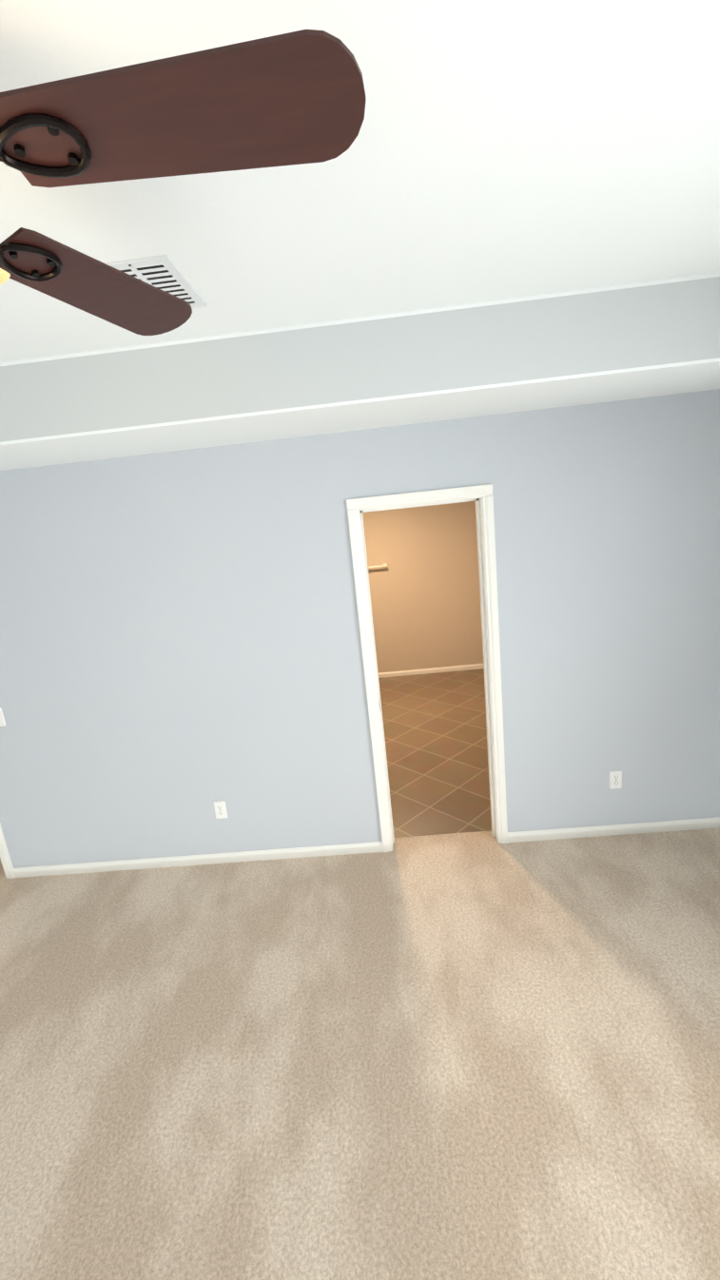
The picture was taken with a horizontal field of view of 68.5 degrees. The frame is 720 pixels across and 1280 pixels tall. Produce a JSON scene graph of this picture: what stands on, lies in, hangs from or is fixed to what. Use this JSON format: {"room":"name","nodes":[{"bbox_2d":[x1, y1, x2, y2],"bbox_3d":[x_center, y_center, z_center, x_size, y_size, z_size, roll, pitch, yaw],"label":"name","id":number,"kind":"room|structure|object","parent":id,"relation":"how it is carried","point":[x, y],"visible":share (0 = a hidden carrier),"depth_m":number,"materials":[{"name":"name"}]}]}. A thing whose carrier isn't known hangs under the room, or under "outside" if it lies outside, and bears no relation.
{"room":"empty bedroom","nodes":[
{"label":"empty bedroom","id":0,"kind":"room"},
{"bbox_2d":[0,828,719,1279],"bbox_3d":[-1.151,1.547,3.015,8.200,0.100,8.040,-5,13,3],"label":"floor carpet","id":1,"kind":"object","parent":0,"point":[466,1056],"visible":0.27,"depth_m":2.00,"materials":[{"name":"beige carpet"}]},
{"bbox_2d":[0,388,719,868],"bbox_3d":[-0.335,-0.068,3.025,6.000,2.855,0.140,-5,13,3],"label":"wall","id":2,"kind":"structure","parent":0,"point":[181,651],"depth_m":2.95,"materials":[{"name":"blue paint"}]},
{"bbox_2d":[0,707,6,726],"bbox_3d":[-2.167,0.461,3.127,0.118,0.116,0.018,-5,13,3],"label":"light switch","id":3,"kind":"object","parent":2,"relation":"attached to","point":[2,722],"visible":1,"depth_m":3.13,"materials":[{"name":"white plastic"}]},
{"bbox_2d":[0,824,14,878],"bbox_3d":[-2.788,0.526,3.244,0.956,2.105,0.176,-5,13,3],"label":"door frame","id":4,"kind":"structure","parent":2,"relation":"attached to","point":[6,861],"depth_m":3.35,"materials":[{"name":"white wood"}]},
{"bbox_2d":[12,841,383,877],"bbox_3d":[-1.035,1.379,3.315,2.374,0.064,0.013,-5,13,3],"label":"baseboard","id":5,"kind":"structure","parent":2,"relation":"attached to","point":[377,846],"depth_m":3.31,"materials":[{"name":"white wood"}]},
{"bbox_2d":[213,800,227,818],"bbox_3d":[-0.852,1.039,3.229,0.072,0.116,0.009,-5,13,3],"label":"electrical outlet","id":6,"kind":"object","parent":2,"relation":"attached to","point":[220,807],"visible":1,"depth_m":3.23,"materials":[{"name":"white plastic"}]},
{"bbox_2d":[346,484,507,852],"bbox_3d":[0.416,0.229,3.073,0.760,2.105,0.176,-5,13,3],"label":"door frame","id":7,"kind":"structure","parent":2,"relation":"attached to","point":[481,496],"depth_m":2.94,"materials":[{"name":"white wood"}]},
{"bbox_2d":[507,816,719,842],"bbox_3d":[1.824,1.114,3.163,1.878,0.064,0.013,-5,13,3],"label":"baseboard","id":8,"kind":"structure","parent":2,"relation":"attached to","point":[703,823],"depth_m":3.17,"materials":[{"name":"white wood"}]},
{"bbox_2d":[609,770,621,789],"bbox_3d":[1.501,0.821,3.104,0.072,0.116,0.009,-5,13,3],"label":"electrical outlet","id":9,"kind":"object","parent":2,"relation":"attached to","point":[615,779],"visible":1,"depth_m":3.10,"materials":[{"name":"white plastic"}]},
{"bbox_2d":[0,272,719,470],"bbox_3d":[-0.519,-0.682,0.640,6.000,0.295,4.221,-5,13,3],"label":"ceiling","id":10,"kind":"structure","parent":0,"point":[620,342],"depth_m":2.04,"materials":[{"name":"white paint"}]},
{"bbox_2d":[0,0,719,363],"bbox_3d":[-0.539,-0.873,0.594,4.704,0.100,2.925,-5,13,3],"label":"ceiling","id":11,"kind":"structure","parent":0,"point":[506,148],"depth_m":1.16,"materials":[{"name":"white paint"}]},
{"bbox_2d":[105,254,207,308],"bbox_3d":[-0.609,-1.038,1.560,0.215,0.009,0.335,-5,13,3],"label":"ceiling vent","id":12,"kind":"object","parent":11,"relation":"in","point":[163,272],"visible":0.44,"depth_m":1.48,"materials":[{"name":"white metal"}]},
{"bbox_2d":[0,29,366,335],"bbox_3d":[-0.602,-0.635,0.644,1.213,0.370,1.264,-5,13,3],"label":"ceiling fan","id":13,"kind":"object","parent":11,"relation":"hanging from","point":[297,97],"visible":1,"depth_m":0.64,"materials":[{"name":"brown wood"}]},
{"bbox_2d":[362,501,483,673],"bbox_3d":[0.204,-0.931,6.432,3.530,2.855,0.140,-5,13,3],"label":"wall","id":14,"kind":"structure","parent":0,"point":[424,593],"depth_m":6.41,"materials":[{"name":"paint"}]},
{"bbox_2d":[368,562,387,568],"bbox_3d":[-0.317,-0.828,6.350,1.293,0.056,0.096,-5,13,3],"label":"towel rail","id":15,"kind":"object","parent":14,"relation":"attached to","point":[384,565],"visible":0.31,"depth_m":6.29,"materials":[{"name":"beige"}]},
{"bbox_2d":[378,663,483,678],"bbox_3d":[0.603,0.414,6.663,2.750,0.064,0.013,-5,13,3],"label":"baseboard","id":16,"kind":"structure","parent":14,"relation":"attached to","point":[431,670],"depth_m":6.63,"materials":[{"name":"white wood"}]},
{"bbox_2d":[378,668,491,837],"bbox_3d":[0.301,0.907,5.047,3.330,0.092,3.404,-5,13,3],"label":"floor","id":17,"kind":"structure","parent":0,"point":[435,727],"depth_m":4.50,"materials":[{"name":"brown tile"}]}
]}

